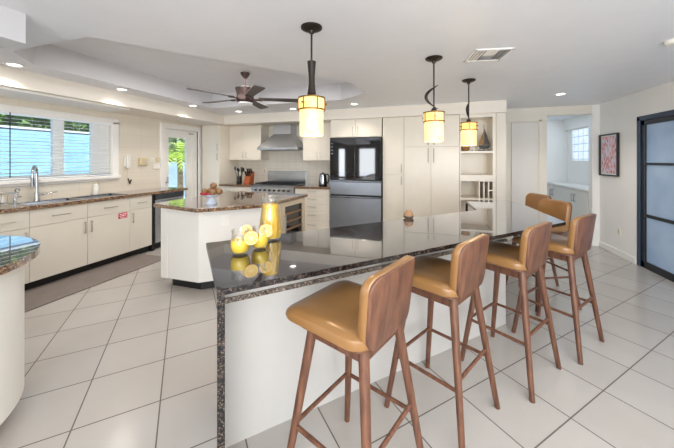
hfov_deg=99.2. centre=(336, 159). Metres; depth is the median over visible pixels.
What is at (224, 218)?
outlet
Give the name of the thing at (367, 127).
wall cabinet
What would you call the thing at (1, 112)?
window blind
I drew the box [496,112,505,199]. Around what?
wall pillar
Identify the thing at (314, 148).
upper cabinet
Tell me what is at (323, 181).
electric kettle
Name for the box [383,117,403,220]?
tall cabinet
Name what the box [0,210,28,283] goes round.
base cabinet
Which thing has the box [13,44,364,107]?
ceiling recess edge
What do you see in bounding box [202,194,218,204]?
fruit bowl
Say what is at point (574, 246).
bar stool
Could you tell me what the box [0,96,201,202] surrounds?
wall
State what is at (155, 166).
light switch
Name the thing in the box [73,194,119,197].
basin
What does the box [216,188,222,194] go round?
fruit
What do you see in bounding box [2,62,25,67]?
recessed light
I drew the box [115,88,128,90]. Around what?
recessed light
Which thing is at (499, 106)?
trim
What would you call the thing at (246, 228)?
lemon slice
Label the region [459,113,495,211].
shelves
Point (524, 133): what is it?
door
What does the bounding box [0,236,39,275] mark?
countertop
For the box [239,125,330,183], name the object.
wall
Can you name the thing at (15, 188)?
tap
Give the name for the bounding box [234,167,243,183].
utensil crock
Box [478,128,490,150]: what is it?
model sailboat
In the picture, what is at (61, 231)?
base cabinet
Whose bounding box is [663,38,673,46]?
smoke detector
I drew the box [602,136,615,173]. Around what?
print
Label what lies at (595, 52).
ceiling
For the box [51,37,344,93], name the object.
ceiling
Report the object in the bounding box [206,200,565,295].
countertop
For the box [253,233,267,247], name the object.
mug
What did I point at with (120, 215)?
sticker
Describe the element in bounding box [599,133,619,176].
framed picture
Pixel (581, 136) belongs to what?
window
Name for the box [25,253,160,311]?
floor mat
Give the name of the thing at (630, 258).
baseboard
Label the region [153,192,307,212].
island countertop
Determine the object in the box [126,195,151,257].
base cabinet
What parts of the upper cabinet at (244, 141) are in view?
door, door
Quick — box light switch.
[153,164,159,168]
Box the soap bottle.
[93,181,98,194]
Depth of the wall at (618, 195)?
4.08 m
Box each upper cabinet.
[229,125,268,159]
[303,122,330,160]
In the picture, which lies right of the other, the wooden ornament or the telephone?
the wooden ornament
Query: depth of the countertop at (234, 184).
5.70 m
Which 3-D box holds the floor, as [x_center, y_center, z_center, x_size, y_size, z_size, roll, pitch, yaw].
[0.552,1.440,2.655,8.900,0.080,13.000,0,0,17]
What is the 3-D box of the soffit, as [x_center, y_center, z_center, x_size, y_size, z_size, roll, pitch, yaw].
[-3.054,-0.814,-0.146,1.045,0.193,4.330,0,0,17]
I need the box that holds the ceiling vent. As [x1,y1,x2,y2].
[464,47,515,61]
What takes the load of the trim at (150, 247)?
attached to the wall at (139, 136)
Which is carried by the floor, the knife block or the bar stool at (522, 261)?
the bar stool at (522, 261)
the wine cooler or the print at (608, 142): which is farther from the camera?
the print at (608, 142)
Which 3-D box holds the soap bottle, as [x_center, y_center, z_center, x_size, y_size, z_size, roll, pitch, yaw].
[-3.385,0.390,4.031,0.072,0.192,0.066,0,0,-22]
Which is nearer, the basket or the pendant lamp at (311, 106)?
the pendant lamp at (311, 106)
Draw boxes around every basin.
[17,198,75,204]
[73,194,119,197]
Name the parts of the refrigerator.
door, drawer, handle, drawer, handle, door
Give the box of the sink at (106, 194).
[14,193,123,205]
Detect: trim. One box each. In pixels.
[0,65,230,125]
[0,86,129,111]
[148,194,154,250]
[224,100,506,126]
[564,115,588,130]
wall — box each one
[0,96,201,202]
[169,162,184,196]
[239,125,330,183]
[506,105,591,239]
[547,120,566,181]
[567,126,588,184]
[589,105,599,245]
[600,81,673,263]
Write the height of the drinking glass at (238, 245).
0.125 m
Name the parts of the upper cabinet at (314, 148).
door, door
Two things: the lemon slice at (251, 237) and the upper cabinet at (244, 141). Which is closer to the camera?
the lemon slice at (251, 237)
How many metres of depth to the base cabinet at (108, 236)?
3.78 m
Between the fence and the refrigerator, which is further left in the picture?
the fence
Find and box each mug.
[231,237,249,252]
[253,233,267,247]
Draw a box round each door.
[160,122,201,197]
[508,119,541,239]
[637,110,673,281]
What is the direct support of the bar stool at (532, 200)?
on the floor
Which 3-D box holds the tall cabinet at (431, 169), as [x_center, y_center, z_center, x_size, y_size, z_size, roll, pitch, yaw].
[1.602,0.341,4.910,0.847,2.118,0.652,0,0,17]
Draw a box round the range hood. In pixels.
[257,124,302,150]
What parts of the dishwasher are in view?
control panel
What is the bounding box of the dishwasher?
[155,191,183,248]
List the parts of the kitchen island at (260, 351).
waterfall leg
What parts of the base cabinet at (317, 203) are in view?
drawer, drawer, drawer, drawer, drawer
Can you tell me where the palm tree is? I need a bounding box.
[169,142,184,195]
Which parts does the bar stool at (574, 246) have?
leg, leg, seat, seat, leg, backrest, leg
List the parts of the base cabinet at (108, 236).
drawer, door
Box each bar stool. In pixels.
[285,255,423,447]
[384,233,499,447]
[461,221,561,402]
[506,198,581,311]
[511,213,604,364]
[518,193,558,285]
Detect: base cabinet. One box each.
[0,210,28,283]
[25,203,86,290]
[83,198,129,271]
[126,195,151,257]
[220,186,250,191]
[295,188,330,230]
[547,184,561,200]
[562,187,588,230]
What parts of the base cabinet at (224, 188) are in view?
drawer, drawer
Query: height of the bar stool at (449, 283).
0.998 m
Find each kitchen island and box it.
[0,236,39,424]
[153,192,307,289]
[206,200,565,447]
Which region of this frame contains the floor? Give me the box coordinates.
[0,231,673,447]
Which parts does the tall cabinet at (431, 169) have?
door, door, door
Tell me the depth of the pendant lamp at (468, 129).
3.17 m
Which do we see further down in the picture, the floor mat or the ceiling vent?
the floor mat
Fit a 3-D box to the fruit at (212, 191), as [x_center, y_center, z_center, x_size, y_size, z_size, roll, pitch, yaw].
[-1.361,0.355,3.144,0.076,0.071,0.076,0,0,17]
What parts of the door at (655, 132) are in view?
pane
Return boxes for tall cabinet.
[202,125,237,188]
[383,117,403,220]
[404,114,458,218]
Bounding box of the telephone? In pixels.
[124,153,130,182]
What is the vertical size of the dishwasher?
0.872 m
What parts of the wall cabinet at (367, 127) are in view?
door, door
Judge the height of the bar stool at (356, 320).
0.998 m
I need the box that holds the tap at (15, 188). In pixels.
[14,188,21,202]
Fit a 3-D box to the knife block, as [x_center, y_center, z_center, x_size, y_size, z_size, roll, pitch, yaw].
[-1.832,0.331,5.965,0.140,0.309,0.207,0,0,17]
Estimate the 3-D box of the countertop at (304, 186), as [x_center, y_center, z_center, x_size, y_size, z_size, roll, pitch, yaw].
[-0.370,0.506,5.518,0.693,0.040,0.643,0,0,17]
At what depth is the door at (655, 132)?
3.54 m
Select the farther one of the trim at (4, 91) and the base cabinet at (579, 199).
the base cabinet at (579, 199)
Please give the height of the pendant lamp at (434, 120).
0.736 m
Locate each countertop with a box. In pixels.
[0,187,187,213]
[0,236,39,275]
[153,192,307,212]
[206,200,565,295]
[219,182,256,186]
[294,184,329,188]
[547,182,588,191]
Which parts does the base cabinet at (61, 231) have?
drawer, door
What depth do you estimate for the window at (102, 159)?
3.89 m
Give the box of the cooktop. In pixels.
[252,183,305,186]
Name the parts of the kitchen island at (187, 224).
panel, post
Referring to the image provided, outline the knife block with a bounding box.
[243,168,253,183]
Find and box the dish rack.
[0,191,18,206]
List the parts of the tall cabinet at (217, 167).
door, door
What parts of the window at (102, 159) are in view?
frame, sill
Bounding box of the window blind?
[0,111,110,179]
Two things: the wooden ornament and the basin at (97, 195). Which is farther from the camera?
the basin at (97, 195)
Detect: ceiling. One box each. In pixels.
[0,0,673,120]
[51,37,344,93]
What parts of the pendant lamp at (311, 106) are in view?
lamp shade, band frame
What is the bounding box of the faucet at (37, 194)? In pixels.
[30,165,57,200]
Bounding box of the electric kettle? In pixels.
[319,172,329,185]
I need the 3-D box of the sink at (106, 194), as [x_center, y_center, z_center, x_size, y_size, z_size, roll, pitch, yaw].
[-3.299,0.499,3.627,0.345,0.034,1.080,0,0,17]
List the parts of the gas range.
control panel, panel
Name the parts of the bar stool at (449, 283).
leg, leg, seat, seat, leg, backrest, leg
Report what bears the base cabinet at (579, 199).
on the floor
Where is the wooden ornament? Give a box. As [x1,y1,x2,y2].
[403,209,413,218]
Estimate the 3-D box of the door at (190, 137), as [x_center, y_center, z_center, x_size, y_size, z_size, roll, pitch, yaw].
[-3.011,0.365,5.562,0.101,2.070,0.970,0,0,17]
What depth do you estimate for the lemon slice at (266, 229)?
1.57 m
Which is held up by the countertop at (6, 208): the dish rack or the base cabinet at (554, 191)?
the dish rack
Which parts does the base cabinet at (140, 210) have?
door, drawer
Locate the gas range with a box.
[251,171,306,193]
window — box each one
[0,104,120,187]
[573,128,588,160]
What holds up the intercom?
attached to the wall at (139, 136)
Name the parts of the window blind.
rail, ladder cord, ladder cord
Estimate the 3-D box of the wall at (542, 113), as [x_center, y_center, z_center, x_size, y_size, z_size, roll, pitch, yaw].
[3.493,0.250,4.943,1.440,2.300,0.100,0,0,17]
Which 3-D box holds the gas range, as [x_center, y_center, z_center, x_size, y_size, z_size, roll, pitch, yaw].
[-1.145,0.818,5.716,0.890,1.165,0.692,0,0,17]
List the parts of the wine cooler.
handle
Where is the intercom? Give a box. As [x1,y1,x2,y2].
[139,158,147,164]
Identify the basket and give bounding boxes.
[461,146,469,150]
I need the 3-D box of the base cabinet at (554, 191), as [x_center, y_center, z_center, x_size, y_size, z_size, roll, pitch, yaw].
[4.811,0.967,6.082,0.456,0.866,0.846,0,0,17]
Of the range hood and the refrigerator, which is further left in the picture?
the range hood
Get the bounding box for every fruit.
[209,189,215,194]
[210,182,216,188]
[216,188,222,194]
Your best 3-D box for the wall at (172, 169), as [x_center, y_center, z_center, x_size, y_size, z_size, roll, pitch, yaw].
[-5.841,0.760,11.309,8.200,1.360,0.200,0,0,17]
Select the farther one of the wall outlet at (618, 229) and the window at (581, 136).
the window at (581, 136)
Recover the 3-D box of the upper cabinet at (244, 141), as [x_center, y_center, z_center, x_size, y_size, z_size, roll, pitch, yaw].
[-1.884,-0.359,6.135,0.766,0.718,0.350,0,0,17]
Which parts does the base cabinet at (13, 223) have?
drawer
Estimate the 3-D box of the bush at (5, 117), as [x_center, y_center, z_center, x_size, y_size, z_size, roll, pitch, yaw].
[-6.653,-0.093,6.346,1.363,3.067,1.512,0,0,17]
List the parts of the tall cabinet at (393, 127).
door, door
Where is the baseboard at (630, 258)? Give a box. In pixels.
[599,241,635,263]
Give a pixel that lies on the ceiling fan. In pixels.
(245, 94)
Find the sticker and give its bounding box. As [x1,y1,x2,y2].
[118,212,126,218]
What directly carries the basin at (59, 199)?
in the sink at (106, 194)
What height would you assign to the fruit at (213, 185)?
0.071 m
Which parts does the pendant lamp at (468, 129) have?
curved arm, lamp shade, band frame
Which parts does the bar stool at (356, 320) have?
leg, seat, seat, leg, leg, backrest, leg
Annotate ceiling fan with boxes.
[186,72,297,108]
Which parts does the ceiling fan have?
blade, blade, blade, blade, blade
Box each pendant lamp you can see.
[298,22,326,136]
[422,55,444,141]
[460,78,477,145]
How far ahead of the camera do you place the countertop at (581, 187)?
5.56 m
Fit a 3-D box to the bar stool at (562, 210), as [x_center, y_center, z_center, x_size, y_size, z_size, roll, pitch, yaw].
[2.018,0.904,2.888,0.500,0.998,0.479,0,0,-6]
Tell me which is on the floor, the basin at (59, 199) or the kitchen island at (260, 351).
the kitchen island at (260, 351)
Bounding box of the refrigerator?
[330,137,382,227]
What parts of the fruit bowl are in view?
dish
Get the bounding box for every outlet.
[221,215,228,225]
[617,227,620,235]
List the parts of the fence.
fence cap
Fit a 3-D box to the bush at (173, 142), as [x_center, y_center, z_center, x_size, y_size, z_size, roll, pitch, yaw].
[-7.163,-0.051,12.883,1.515,2.983,1.354,0,0,17]
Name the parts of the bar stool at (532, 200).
backrest, leg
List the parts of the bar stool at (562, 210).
leg, leg, backrest, seat, leg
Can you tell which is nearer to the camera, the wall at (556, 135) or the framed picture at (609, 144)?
the framed picture at (609, 144)
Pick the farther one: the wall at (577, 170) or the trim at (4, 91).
the wall at (577, 170)
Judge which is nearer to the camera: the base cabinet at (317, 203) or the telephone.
the telephone
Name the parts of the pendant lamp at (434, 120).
curved arm, band frame, lamp shade, rod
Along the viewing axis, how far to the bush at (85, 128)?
7.16 m
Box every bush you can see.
[0,114,79,130]
[75,123,88,131]
[169,138,184,161]
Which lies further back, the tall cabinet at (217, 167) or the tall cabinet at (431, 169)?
the tall cabinet at (217, 167)
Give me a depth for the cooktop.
5.50 m
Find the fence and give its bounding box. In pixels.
[0,125,88,175]
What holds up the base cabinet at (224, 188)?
on the floor
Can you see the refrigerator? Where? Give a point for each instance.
(356, 163)
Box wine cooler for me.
[282,198,304,233]
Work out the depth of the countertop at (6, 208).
3.62 m
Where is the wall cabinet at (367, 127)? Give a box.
[331,118,382,137]
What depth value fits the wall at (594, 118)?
4.68 m
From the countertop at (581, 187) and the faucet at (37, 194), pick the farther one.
the countertop at (581, 187)
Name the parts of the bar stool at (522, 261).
leg, leg, seat, seat, leg, backrest, leg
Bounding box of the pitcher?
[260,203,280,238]
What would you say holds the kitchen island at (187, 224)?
on the floor
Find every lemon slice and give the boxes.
[241,225,251,234]
[244,231,257,244]
[259,224,271,236]
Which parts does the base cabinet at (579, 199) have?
door, door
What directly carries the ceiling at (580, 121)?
attached to the wall at (577, 170)
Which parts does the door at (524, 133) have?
frame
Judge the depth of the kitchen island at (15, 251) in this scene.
1.49 m
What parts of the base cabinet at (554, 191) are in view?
door, door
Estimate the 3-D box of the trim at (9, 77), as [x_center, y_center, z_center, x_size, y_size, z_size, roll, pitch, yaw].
[-3.193,-0.815,3.855,0.635,0.190,5.500,0,0,17]
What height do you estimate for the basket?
0.075 m
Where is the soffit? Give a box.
[0,5,25,47]
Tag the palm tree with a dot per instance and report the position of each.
(179, 156)
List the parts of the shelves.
panel, shelf, shelf, shelf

